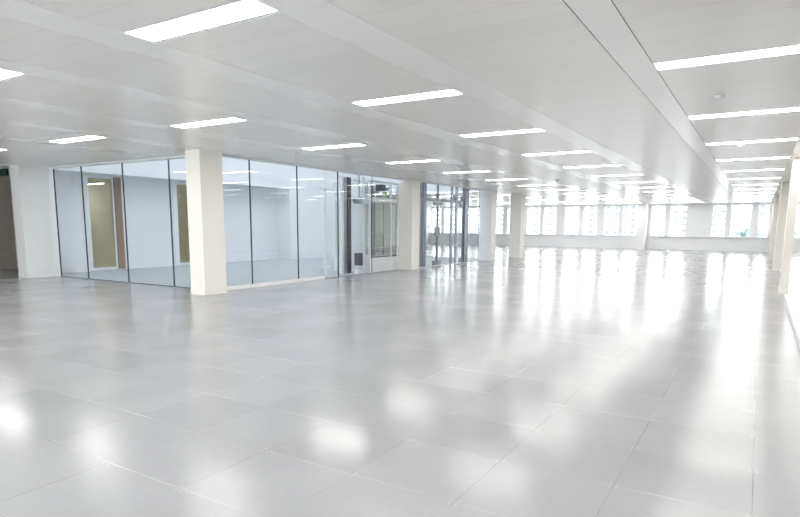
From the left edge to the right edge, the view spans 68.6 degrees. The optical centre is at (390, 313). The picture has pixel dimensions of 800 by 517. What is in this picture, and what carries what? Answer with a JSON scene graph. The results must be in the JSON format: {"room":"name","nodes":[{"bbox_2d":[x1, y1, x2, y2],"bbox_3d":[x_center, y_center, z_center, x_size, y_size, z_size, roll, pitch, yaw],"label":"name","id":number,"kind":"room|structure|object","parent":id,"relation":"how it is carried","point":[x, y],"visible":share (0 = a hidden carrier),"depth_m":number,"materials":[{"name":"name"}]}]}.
{"room":"open-plan office","nodes":[
{"label":"open-plan office","id":0,"kind":"room"},
{"bbox_2d":[0,176,16,266],"bbox_3d":[-14.121,-1.788,11.224,0.150,2.615,13.200,6,10,31],"label":"wall","id":1,"kind":"structure","parent":0,"point":[7,242],"depth_m":16.42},
{"bbox_2d":[0,266,16,269],"bbox_3d":[-14.109,-0.520,11.284,0.020,0.090,13.000,6,10,31],"label":"baseboard","id":2,"kind":"structure","parent":1,"relation":"attached to","point":[1,267],"depth_m":16.52,"materials":[{"name":"grey"}]},
{"bbox_2d":[9,175,17,268],"bbox_3d":[-9.729,-2.495,16.096,2.100,2.615,0.200,6,10,31],"label":"wall","id":3,"kind":"structure","parent":0,"point":[9,175],"depth_m":16.54,"materials":[{"name":"grey paint"}]},
{"bbox_2d":[0,269,70,277],"bbox_3d":[-13.725,-0.455,11.171,4.800,0.001,13.200,6,10,31],"label":"floor","id":4,"kind":"structure","parent":0,"point":[8,273],"depth_m":15.20,"materials":[{"name":"tile"}]},
{"bbox_2d":[88,178,189,267],"bbox_3d":[-7.540,-2.988,19.527,2.350,2.635,8.000,6,10,31],"label":"wall","id":5,"kind":"structure","parent":0,"point":[100,204],"depth_m":18.91,"materials":[{"name":"beige paint"}]},
{"bbox_2d":[88,182,104,184],"bbox_3d":[-9.014,-3.927,17.698,1.000,0.049,0.160,6,10,31],"label":"ceiling lamp","id":6,"kind":"object","parent":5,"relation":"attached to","point":[89,183],"visible":0.64,"depth_m":17.50,"materials":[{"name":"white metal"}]},
{"bbox_2d":[0,157,364,272],"bbox_3d":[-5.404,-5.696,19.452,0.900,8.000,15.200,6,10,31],"label":"wall","id":7,"kind":"structure","parent":0,"point":[146,184],"depth_m":20.00,"materials":[{"name":"white paint"}]},
{"bbox_2d":[82,175,117,270],"bbox_3d":[-7.987,-2.472,16.097,0.080,2.550,0.880,6,10,31],"label":"window","id":8,"kind":"structure","parent":7,"relation":"in","point":[85,177],"depth_m":15.90,"materials":[{"name":"white metal"}]},
{"bbox_2d":[113,178,125,268],"bbox_3d":[-7.675,-2.540,16.564,0.070,2.530,0.210,6,10,31],"label":"wood panel","id":9,"kind":"object","parent":7,"relation":"attached to","point":[116,181],"visible":1,"depth_m":16.53,"materials":[{"name":"brown wood"}]},
{"bbox_2d":[172,182,189,264],"bbox_3d":[-6.485,-2.821,18.482,0.080,2.550,0.880,6,10,31],"label":"window","id":10,"kind":"structure","parent":7,"relation":"in","point":[174,188],"depth_m":18.16,"materials":[{"name":"white metal"}]},
{"bbox_2d":[126,257,278,268],"bbox_3d":[-5.915,-1.717,19.530,0.020,0.100,6.390,6,10,31],"label":"baseboard","id":11,"kind":"structure","parent":7,"relation":"attached to","point":[263,258],"depth_m":18.13,"materials":[{"name":"white paint"}]},
{"bbox_2d":[62,255,476,286],"bbox_3d":[-2.493,-1.552,18.912,6.500,0.001,13.650,6,10,31],"label":"floor","id":12,"kind":"structure","parent":0,"point":[237,273],"depth_m":15.78,"materials":[{"name":"tile"}]},
{"bbox_2d":[320,174,329,275],"bbox_3d":[-1.672,-2.248,14.965,0.100,2.560,0.300,6,10,31],"label":"post","id":13,"kind":"object","parent":12,"relation":"on","point":[324,188],"visible":1,"depth_m":14.97,"materials":[{"name":"metal"}]},
{"bbox_2d":[339,176,350,273],"bbox_3d":[-1.220,-2.348,15.684,0.120,2.550,0.390,6,10,31],"label":"guide","id":14,"kind":"object","parent":12,"relation":"on","point":[344,182],"visible":1,"depth_m":15.62,"materials":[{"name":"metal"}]},
{"bbox_2d":[354,266,362,273],"bbox_3d":[-0.872,-1.197,15.878,0.140,0.220,0.240,6,10,31],"label":"shoe","id":15,"kind":"object","parent":12,"relation":"on","point":[359,271],"visible":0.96,"depth_m":15.81,"materials":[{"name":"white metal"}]},
{"bbox_2d":[354,253,362,265],"bbox_3d":[-0.871,-1.469,15.837,0.140,0.330,0.200,6,10,31],"label":"control box","id":16,"kind":"object","parent":15,"relation":"on","point":[358,257],"visible":1,"depth_m":15.77,"materials":[{"name":"grey metal"}]},
{"bbox_2d":[361,177,365,272],"bbox_3d":[-0.740,-2.380,15.883,0.100,2.560,0.120,6,10,31],"label":"post","id":17,"kind":"object","parent":12,"relation":"on","point":[363,190],"visible":0.92,"depth_m":15.85,"materials":[{"name":"metal"}]},
{"bbox_2d":[334,180,398,272],"bbox_3d":[-0.690,-2.502,16.893,1.210,2.500,1.500,6,10,31],"label":"wall","id":18,"kind":"structure","parent":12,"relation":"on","point":[379,262],"depth_m":16.64,"materials":[{"name":"white metal"}]},
{"bbox_2d":[365,183,392,197],"bbox_3d":[-0.434,-3.485,16.683,0.500,0.390,1.060,6,10,31],"label":"machine","id":19,"kind":"object","parent":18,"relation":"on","point":[379,187],"visible":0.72,"depth_m":16.60,"materials":[{"name":"metal"}]},
{"bbox_2d":[419,183,421,266],"bbox_3d":[0.890,-2.790,18.488,0.220,2.615,0.320,6,10,31],"label":"steel post","id":20,"kind":"object","parent":12,"relation":"on","point":[420,183],"visible":0.07,"depth_m":18.38,"materials":[{"name":"grey metal"}]},
{"bbox_2d":[425,184,426,265],"bbox_3d":[1.072,-2.821,18.702,0.100,2.615,0.080,6,10,31],"label":"steel post","id":21,"kind":"object","parent":12,"relation":"on","point":[426,184],"visible":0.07,"depth_m":18.65,"materials":[{"name":"grey metal"}]},
{"bbox_2d":[366,204,430,246],"bbox_3d":[-1.405,-5.321,35.208,0.200,2.615,15.800,6,10,31],"label":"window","id":22,"kind":"structure","parent":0,"point":[378,240],"depth_m":36.85,"materials":[{"name":"white glass"}]},
{"bbox_2d":[0,244,799,516],"bbox_3d":[2.068,-1.405,18.116,24.200,0.001,41.800,6,10,31],"label":"floor","id":23,"kind":"structure","parent":0,"point":[547,381],"depth_m":4.51,"materials":[{"name":"tile"}]},
{"bbox_2d":[9,165,60,277],"bbox_3d":[-8.547,-2.192,14.139,0.416,2.614,0.826,6,10,31],"label":"wall","id":24,"kind":"structure","parent":23,"relation":"on","point":[32,188],"depth_m":13.95,"materials":[{"name":"white paint"}]},
{"bbox_2d":[53,159,190,288],"bbox_3d":[-5.730,-1.954,12.764,5.542,2.585,0.030,6,10,31],"label":"glass screen","id":25,"kind":"object","parent":23,"relation":"on","point":[167,159],"visible":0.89,"depth_m":12.93,"materials":[{"name":"metal"}]},
{"bbox_2d":[185,149,226,295],"bbox_3d":[-3.423,-1.672,10.889,0.396,2.614,0.536,6,10,31],"label":"pillar","id":26,"kind":"structure","parent":23,"relation":"on","point":[204,173],"depth_m":10.73,"materials":[{"name":"paint"}]},
{"bbox_2d":[227,160,338,289],"bbox_3d":[-2.300,-1.957,12.926,0.050,2.585,3.800,6,10,31],"label":"glass screen","id":27,"kind":"object","parent":23,"relation":"on","point":[252,285],"visible":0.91,"depth_m":13.10,"materials":[{"name":"metal"}]},
{"bbox_2d":[339,260,398,276],"bbox_3d":[-0.525,-2.372,15.755,0.024,2.585,2.910,6,10,31],"label":"glass screen","id":28,"kind":"object","parent":23,"relation":"on","point":[371,260],"visible":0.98,"depth_m":15.94,"materials":[{"name":"metal"}]},
{"bbox_2d":[398,179,419,269],"bbox_3d":[0.548,-2.611,17.289,0.456,2.614,0.476,6,10,31],"label":"pillar","id":29,"kind":"structure","parent":23,"relation":"on","point":[409,189],"depth_m":17.12,"materials":[{"name":"paint"}]},
{"bbox_2d":[366,204,476,258],"bbox_3d":[1.356,-3.648,24.308,5.830,2.585,0.030,6,10,31],"label":"glass screen","id":30,"kind":"object","parent":23,"relation":"on","point":[383,204],"visible":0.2,"depth_m":25.28,"materials":[{"name":"metal"}]},
{"bbox_2d":[419,183,480,267],"bbox_3d":[2.002,-2.972,19.845,0.200,2.585,5.420,6,10,31],"label":"door frame","id":31,"kind":"structure","parent":23,"relation":"on","point":[464,198],"depth_m":19.97,"materials":[{"name":"metal"}]},
{"bbox_2d":[432,202,450,265],"bbox_3d":[1.576,-2.587,19.064,0.142,2.050,1.748,5,10,30],"label":"door","id":32,"kind":"structure","parent":31,"relation":"attached to","point":[434,203],"depth_m":18.99,"materials":[{"name":"metal"}]},
{"bbox_2d":[458,204,463,261],"bbox_3d":[2.429,-2.788,20.434,0.103,2.050,0.504,6,10,31],"label":"door","id":33,"kind":"structure","parent":31,"relation":"attached to","point":[461,205],"depth_m":20.59,"materials":[{"name":"metal"}]},
{"bbox_2d":[478,190,496,260],"bbox_3d":[3.688,-3.343,22.277,0.496,2.614,0.516,6,10,31],"label":"pillar","id":34,"kind":"structure","parent":23,"relation":"on","point":[488,199],"depth_m":22.09,"materials":[{"name":"white paint"}]},
{"bbox_2d":[508,194,525,256],"bbox_3d":[5.302,-3.685,24.616,0.496,2.614,0.516,6,10,31],"label":"pillar","id":35,"kind":"structure","parent":23,"relation":"on","point":[517,201],"depth_m":24.42,"materials":[{"name":"paint"}]},
{"bbox_2d":[635,203,648,249],"bbox_3d":[14.563,-5.040,33.995,0.476,2.614,0.796,6,10,31],"label":"pillar","id":36,"kind":"structure","parent":23,"relation":"on","point":[642,213],"depth_m":33.69,"materials":[{"name":"white paint"}]},
{"bbox_2d":[767,202,774,252],"bbox_3d":[19.835,-4.447,30.269,0.456,2.614,0.566,6,10,31],"label":"pillar","id":37,"kind":"structure","parent":23,"relation":"on","point":[773,203],"depth_m":30.14,"materials":[{"name":"paint"}]},
{"bbox_2d":[769,195,779,258],"bbox_3d":[16.028,-3.560,24.223,0.456,2.614,0.566,6,10,31],"label":"pillar","id":38,"kind":"structure","parent":23,"relation":"on","point":[777,197],"depth_m":24.07,"materials":[{"name":"paint"}]},
{"bbox_2d":[772,182,789,270],"bbox_3d":[11.851,-2.587,17.588,0.456,2.614,0.566,6,10,31],"label":"pillar","id":39,"kind":"structure","parent":23,"relation":"on","point":[784,191],"depth_m":17.43,"materials":[{"name":"paint"}]},
{"bbox_2d":[779,182,789,272],"bbox_3d":[9.949,-2.149,14.623,0.060,2.607,6.450,6,10,31],"label":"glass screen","id":40,"kind":"object","parent":23,"relation":"on","point":[789,182],"visible":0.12,"depth_m":17.18,"materials":[{"name":"white metal"}]},
{"bbox_2d":[778,158,799,293],"bbox_3d":[8.071,-1.706,11.583,0.456,2.614,0.566,6,10,31],"label":"pillar","id":41,"kind":"structure","parent":23,"relation":"on","point":[795,163],"depth_m":11.46,"materials":[{"name":"paint"}]},
{"bbox_2d":[783,163,799,346],"bbox_3d":[2.860,-0.531,3.587,0.060,2.607,17.020,6,10,31],"label":"glass screen","id":42,"kind":"object","parent":23,"relation":"on","point":[792,303],"visible":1,"depth_m":9.14,"materials":[{"name":"clear glass"}]},
{"bbox_2d":[0,0,799,206],"bbox_3d":[2.084,-3.990,17.727,24.200,0.001,41.800,6,10,31],"label":"ceiling","id":43,"kind":"structure","parent":0,"point":[538,54],"depth_m":5.80,"materials":[{"name":"paint"}]},
{"bbox_2d":[0,168,8,175],"bbox_3d":[-9.658,-3.484,14.472,0.750,0.175,0.068,6,10,31],"label":"exit sign","id":44,"kind":"object","parent":43,"relation":"hanging from","point":[3,172],"visible":0.99,"depth_m":14.31,"materials":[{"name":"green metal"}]},
{"bbox_2d":[0,69,25,81],"bbox_3d":[-3.858,-2.213,5.465,1.221,0.064,0.303,6,10,31],"label":"strip light","id":45,"kind":"object","parent":43,"relation":"attached to","point":[5,75],"visible":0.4,"depth_m":5.31,"materials":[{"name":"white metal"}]},
{"bbox_2d":[0,69,21,78],"bbox_3d":[-3.858,-2.199,5.468,1.213,0.026,0.227,6,10,31],"label":"diffuser","id":46,"kind":"object","parent":45,"relation":"attached to","point":[4,74],"depth_m":5.29,"materials":[{"name":"white plastic"}]},
{"bbox_2d":[50,136,104,142],"bbox_3d":[-4.997,-2.803,9.337,1.221,0.064,0.303,6,10,31],"label":"strip light","id":47,"kind":"object","parent":43,"relation":"attached to","point":[84,138],"visible":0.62,"depth_m":9.35,"materials":[{"name":"white plastic"}]},
{"bbox_2d":[0,136,163,155],"bbox_3d":[-7.750,-2.351,6.446,0.351,0.002,12.050,6,10,31],"label":"trim","id":48,"kind":"structure","parent":43,"relation":"attached to","point":[1,137],"depth_m":10.15,"materials":[{"name":"white paint"}]},
{"bbox_2d":[0,119,200,148],"bbox_3d":[-6.507,-2.196,5.466,0.351,0.002,11.680,6,10,31],"label":"trim","id":49,"kind":"structure","parent":43,"relation":"attached to","point":[3,121],"depth_m":8.69,"materials":[{"name":"white paint"}]},
{"bbox_2d":[121,0,281,42],"bbox_3d":[-1.280,-1.959,3.880,1.221,0.064,0.303,6,10,31],"label":"strip light","id":50,"kind":"object","parent":43,"relation":"attached to","point":[234,12],"visible":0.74,"depth_m":3.85,"materials":[{"name":"white plastic"}]},
{"bbox_2d":[168,117,246,128],"bbox_3d":[-2.419,-2.549,7.751,1.221,0.064,0.303,6,10,31],"label":"strip light","id":51,"kind":"object","parent":43,"relation":"attached to","point":[224,120],"visible":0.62,"depth_m":7.77,"materials":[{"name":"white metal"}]},
{"bbox_2d":[302,144,366,149],"bbox_3d":[-0.980,-2.884,10.037,1.221,0.064,0.303,6,10,31],"label":"strip light","id":52,"kind":"object","parent":43,"relation":"attached to","point":[346,145],"visible":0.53,"depth_m":10.01,"materials":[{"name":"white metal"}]},
{"bbox_2d":[352,89,463,106],"bbox_3d":[0.159,-2.294,6.166,1.221,0.064,0.303,6,10,31],"label":"strip light","id":53,"kind":"object","parent":43,"relation":"attached to","point":[450,92],"visible":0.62,"depth_m":6.17,"materials":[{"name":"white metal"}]},
{"bbox_2d":[388,160,437,163],"bbox_3d":[0.459,-3.219,12.323,1.221,0.064,0.303,6,10,31],"label":"strip light","id":54,"kind":"object","parent":43,"relation":"attached to","point":[422,160],"visible":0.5,"depth_m":12.28,"materials":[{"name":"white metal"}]},
{"bbox_2d":[446,171,490,173],"bbox_3d":[1.899,-3.555,14.609,1.221,0.064,0.303,6,10,31],"label":"strip light","id":55,"kind":"object","parent":43,"relation":"attached to","point":[470,171],"visible":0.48,"depth_m":14.71,"materials":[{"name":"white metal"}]},
{"bbox_2d":[450,171,488,172],"bbox_3d":[1.898,-3.540,14.611,1.213,0.026,0.227,6,10,31],"label":"diffuser","id":56,"kind":"object","parent":55,"relation":"attached to","point":[470,171],"depth_m":14.70,"materials":[{"name":"white plastic"}]},
{"bbox_2d":[459,129,545,137],"bbox_3d":[1.598,-2.630,8.452,1.221,0.064,0.303,6,10,31],"label":"strip light","id":57,"kind":"object","parent":43,"relation":"attached to","point":[528,130],"visible":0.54,"depth_m":8.48,"materials":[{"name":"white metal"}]},
{"bbox_2d":[487,179,523,180],"bbox_3d":[3.338,-3.890,16.895,1.221,0.064,0.303,6,10,31],"label":"strip light","id":58,"kind":"object","parent":43,"relation":"attached to","point":[501,179],"visible":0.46,"depth_m":16.87,"materials":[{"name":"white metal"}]},
{"bbox_2d":[522,151,590,155],"bbox_3d":[3.037,-2.965,10.738,1.221,0.064,0.303,6,10,31],"label":"strip light","id":59,"kind":"object","parent":43,"relation":"attached to","point":[572,152],"visible":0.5,"depth_m":10.78,"materials":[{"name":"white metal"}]},
{"bbox_2d":[564,165,621,167],"bbox_3d":[4.476,-3.300,13.024,1.221,0.064,0.303,6,10,31],"label":"strip light","id":60,"kind":"object","parent":43,"relation":"attached to","point":[599,165],"visible":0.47,"depth_m":13.07,"materials":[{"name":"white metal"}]},
{"bbox_2d":[593,174,641,176],"bbox_3d":[5.915,-3.635,15.309,1.221,0.064,0.303,6,10,31],"label":"strip light","id":61,"kind":"object","parent":43,"relation":"attached to","point":[634,174],"visible":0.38,"depth_m":15.33,"materials":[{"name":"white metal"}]},
{"bbox_2d":[714,95,724,99],"bbox_3d":[3.340,-2.194,5.959,0.100,0.033,0.100,6,10,31],"label":"smoke detector","id":62,"kind":"object","parent":43,"relation":"attached to","point":[717,97],"visible":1,"depth_m":5.93,"materials":[{"name":"white plastic"}]},
{"bbox_2d":[653,44,799,70],"bbox_3d":[2.736,-2.040,4.580,1.221,0.064,0.303,6,10,31],"label":"strip light","id":63,"kind":"object","parent":43,"relation":"attached to","point":[792,49],"visible":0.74,"depth_m":4.63,"materials":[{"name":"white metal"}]},
{"bbox_2d":[688,107,799,119],"bbox_3d":[4.176,-2.375,6.866,1.221,0.064,0.303,6,10,31],"label":"strip light","id":64,"kind":"object","parent":43,"relation":"attached to","point":[796,109],"visible":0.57,"depth_m":6.89,"materials":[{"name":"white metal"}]},
{"bbox_2d":[706,138,797,145],"bbox_3d":[5.615,-2.711,9.152,1.221,0.064,0.303,6,10,31],"label":"strip light","id":65,"kind":"object","parent":43,"relation":"attached to","point":[789,139],"visible":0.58,"depth_m":9.13,"materials":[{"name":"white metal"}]},
{"bbox_2d":[716,157,789,160],"bbox_3d":[7.054,-3.046,11.438,1.221,0.064,0.303,6,10,31],"label":"strip light","id":66,"kind":"object","parent":43,"relation":"attached to","point":[771,157],"visible":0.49,"depth_m":11.50,"materials":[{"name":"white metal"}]},
{"bbox_2d":[723,169,784,171],"bbox_3d":[8.493,-3.381,13.724,1.221,0.064,0.303,6,10,31],"label":"strip light","id":67,"kind":"object","parent":43,"relation":"attached to","point":[766,169],"visible":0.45,"depth_m":13.76,"materials":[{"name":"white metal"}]},
{"bbox_2d":[729,177,780,179],"bbox_3d":[9.932,-3.716,16.010,1.221,0.064,0.303,6,10,31],"label":"strip light","id":68,"kind":"object","parent":43,"relation":"attached to","point":[779,177],"visible":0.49,"depth_m":16.00,"materials":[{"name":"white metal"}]},
{"bbox_2d":[365,176,477,193],"bbox_3d":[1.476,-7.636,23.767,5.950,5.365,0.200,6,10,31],"label":"wall","id":69,"kind":"structure","parent":0,"point":[431,188],"depth_m":24.73,"materials":[{"name":"white paint"}]},
{"bbox_2d":[45,154,486,190],"bbox_3d":[-2.135,-4.090,18.255,5.870,0.050,13.750,6,10,31],"label":"trim","id":70,"kind":"structure","parent":69,"relation":"attached to","point":[223,155],"depth_m":12.99,"materials":[{"name":"white metal"}]},
{"bbox_2d":[353,175,362,203],"bbox_3d":[-0.826,-3.287,15.542,0.340,0.745,0.170,6,10,31],"label":"joint","id":71,"kind":"object","parent":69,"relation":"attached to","point":[356,200],"visible":0.98,"depth_m":15.54,"materials":[{"name":"metal"}]},
{"bbox_2d":[431,202,771,250],"bbox_3d":[13.093,-5.497,35.670,24.500,3.000,0.350,6,10,31],"label":"wall","id":72,"kind":"structure","parent":0,"point":[699,215],"depth_m":34.99,"materials":[{"name":"white paint"}]},
{"bbox_2d":[0,97,619,203],"bbox_3d":[2.692,-3.929,17.353,0.351,0.002,41.800,6,10,31],"label":"trim","id":73,"kind":"structure","parent":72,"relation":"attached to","point":[3,100],"depth_m":8.81,"materials":[{"name":"white paint"}]},
{"bbox_2d":[0,59,651,203],"bbox_3d":[4.033,-3.797,16.528,0.351,0.002,41.800,6,10,31],"label":"trim","id":74,"kind":"structure","parent":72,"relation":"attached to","point":[7,65],"depth_m":6.87,"materials":[{"name":"white paint"}]},
{"bbox_2d":[0,0,680,203],"bbox_3d":[5.270,-3.675,15.767,0.351,0.002,41.800,6,10,31],"label":"ceiling beam","id":75,"kind":"structure","parent":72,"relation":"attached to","point":[15,9],"depth_m":5.08,"materials":[{"name":"white paint"}]},
{"bbox_2d":[432,208,440,232],"bbox_3d":[3.299,-6.597,41.645,0.750,1.760,0.060,6,10,31],"label":"window","id":76,"kind":"structure","parent":72,"relation":"in","point":[433,208],"depth_m":41.77,"materials":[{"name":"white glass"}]},
{"bbox_2d":[445,208,454,230],"bbox_3d":[4.190,-6.509,41.097,0.850,1.760,0.060,6,10,31],"label":"window","id":77,"kind":"structure","parent":72,"relation":"in","point":[445,208],"depth_m":41.23,"materials":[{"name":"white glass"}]},
{"bbox_2d":[255,0,711,202],"bbox_3d":[6.611,-3.542,14.942,0.351,0.002,41.800,6,10,31],"label":"ceiling beam","id":78,"kind":"structure","parent":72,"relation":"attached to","point":[322,15],"depth_m":4.86,"materials":[{"name":"white paint"}]},
{"bbox_2d":[527,207,539,234],"bbox_3d":[9.274,-6.008,37.969,0.830,1.760,0.060,6,10,31],"label":"window","id":79,"kind":"structure","parent":72,"relation":"in","point":[528,207],"depth_m":38.03,"materials":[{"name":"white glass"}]},
{"bbox_2d":[544,207,555,234],"bbox_3d":[10.195,-5.917,37.403,0.800,1.760,0.060,6,10,31],"label":"window","id":80,"kind":"structure","parent":72,"relation":"in","point":[545,207],"depth_m":37.54,"materials":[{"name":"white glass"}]},
{"bbox_2d":[565,206,578,234],"bbox_3d":[11.353,-5.802,36.690,0.830,1.760,0.060,6,10,31],"label":"window","id":81,"kind":"structure","parent":72,"relation":"in","point":[576,206],"depth_m":36.81,"materials":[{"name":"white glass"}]},
{"bbox_2d":[430,233,749,237],"bbox_3d":[11.488,-4.866,36.504,20.410,0.035,0.099,6,10,31],"label":"trim","id":82,"kind":"structure","parent":72,"relation":"attached to","point":[430,233],"depth_m":34.68,"materials":[{"name":"grey metal"}]},
{"bbox_2d":[583,206,596,234],"bbox_3d":[12.296,-5.709,36.111,0.790,1.760,0.060,6,10,31],"label":"window","id":83,"kind":"structure","parent":72,"relation":"in","point":[584,206],"depth_m":36.17,"materials":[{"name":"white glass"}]},
{"bbox_2d":[430,243,766,251],"bbox_3d":[11.505,-4.176,36.642,20.410,0.080,0.019,6,10,31],"label":"baseboard","id":84,"kind":"structure","parent":72,"relation":"attached to","point":[430,243],"depth_m":35.01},
{"bbox_2d":[603,206,618,235],"bbox_3d":[13.361,-5.604,35.456,0.840,1.760,0.060,6,10,31],"label":"window","id":85,"kind":"structure","parent":72,"relation":"in","point":[605,206],"depth_m":35.50,"materials":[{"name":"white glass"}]},
{"bbox_2d":[622,206,636,235],"bbox_3d":[14.290,-5.513,34.884,0.850,1.760,0.060,6,10,31],"label":"window","id":86,"kind":"structure","parent":72,"relation":"in","point":[624,206],"depth_m":34.98,"materials":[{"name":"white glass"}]},
{"bbox_2d":[563,0,735,199],"bbox_3d":[7.791,-3.426,14.216,0.007,0.002,41.800,6,10,31],"label":"trim","id":87,"kind":"structure","parent":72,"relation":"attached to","point":[563,0],"depth_m":4.85,"materials":[{"name":"white metal"}]},
{"bbox_2d":[564,0,742,202],"bbox_3d":[7.895,-3.415,14.153,0.236,0.004,41.800,6,10,31],"label":"beam","id":88,"kind":"structure","parent":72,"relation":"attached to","point":[602,18],"depth_m":4.81,"materials":[{"name":"white paint"}]},
{"bbox_2d":[650,205,665,235],"bbox_3d":[15.563,-5.387,34.101,0.750,1.760,0.060,6,10,31],"label":"window","id":89,"kind":"structure","parent":72,"relation":"in","point":[664,205],"depth_m":34.15,"materials":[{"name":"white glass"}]},
{"bbox_2d":[611,0,741,199],"bbox_3d":[7.997,-3.406,14.090,0.002,0.002,41.800,6,10,31],"label":"trim","id":90,"kind":"structure","parent":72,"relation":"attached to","point":[611,0],"depth_m":4.81,"materials":[{"name":"metal"}]},
{"bbox_2d":[669,205,686,236],"bbox_3d":[16.454,-5.299,33.553,0.850,1.760,0.060,6,10,31],"label":"window","id":91,"kind":"structure","parent":72,"relation":"in","point":[671,205],"depth_m":33.55,"materials":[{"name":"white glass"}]},
{"bbox_2d":[710,205,726,236],"bbox_3d":[18.182,-5.128,32.490,0.680,1.760,0.060,6,10,31],"label":"window","id":92,"kind":"structure","parent":72,"relation":"in","point":[713,205],"depth_m":32.49,"materials":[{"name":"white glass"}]},
{"bbox_2d":[729,204,752,236],"bbox_3d":[19.073,-5.040,31.942,0.980,1.760,0.060,6,10,31],"label":"window","id":93,"kind":"structure","parent":72,"relation":"in","point":[751,204],"depth_m":31.88,"materials":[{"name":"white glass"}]},
{"bbox_2d":[756,204,770,237],"bbox_3d":[19.964,-4.952,31.394,0.520,1.760,0.060,6,10,31],"label":"window","id":94,"kind":"structure","parent":72,"relation":"in","point":[759,204],"depth_m":31.37,"materials":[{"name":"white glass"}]},
{"bbox_2d":[771,136,799,201],"bbox_3d":[9.095,-3.297,13.414,0.120,0.002,41.800,6,10,31],"label":"trim","id":95,"kind":"structure","parent":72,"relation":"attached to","point":[796,151],"depth_m":12.76,"materials":[{"name":"white paint"}]},
{"label":"outside","id":96,"kind":"structure","parent":0,"visible":0},
{"label":"ground","id":97,"kind":"structure","parent":96,"visible":0},
{"bbox_2d":[434,208,502,233],"bbox_3d":[47.140,-58.225,367.863,66.600,26.800,15.700,6,10,31],"label":"office building","id":98,"kind":"structure","parent":97,"relation":"on","point":[499,223],"depth_m":358.98,"materials":[{"name":"white"}]},
{"bbox_2d":[509,207,574,233],"bbox_3d":[78.819,-51.322,313.209,34.600,29.800,15.700,6,10,31],"label":"office building","id":99,"kind":"structure","parent":97,"relation":"on","point":[534,213],"depth_m":304.74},
{"bbox_2d":[577,206,656,235],"bbox_3d":[112.776,-48.960,292.176,34.600,31.800,15.700,6,10,31],"label":"office building","id":100,"kind":"structure","parent":97,"relation":"on","point":[611,226],"depth_m":286.45,"materials":[{"name":"white"}]},
{"bbox_2d":[659,205,725,235],"bbox_3d":[142.474,-44.545,274.127,28.600,28.800,15.700,6,10,31],"label":"office building","id":101,"kind":"structure","parent":97,"relation":"on","point":[677,227],"depth_m":270.44,"materials":[{"name":"white"}]},
{"bbox_2d":[733,224,761,236],"bbox_3d":[40.563,-4.936,67.323,2.867,10.799,2.825,5,10,27],"label":"tree","id":102,"kind":"object","parent":97,"relation":"on","point":[743,230],"visible":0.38,"depth_m":66.18,"materials":[{"name":"green plant"}]},
{"bbox_2d":[758,205,769,236],"bbox_3d":[151.053,-40.147,221.741,22.600,35.800,15.700,6,10,31],"label":"office building","id":103,"kind":"structure","parent":97,"relation":"on","point":[764,209],"depth_m":220.30,"materials":[{"name":"white"}]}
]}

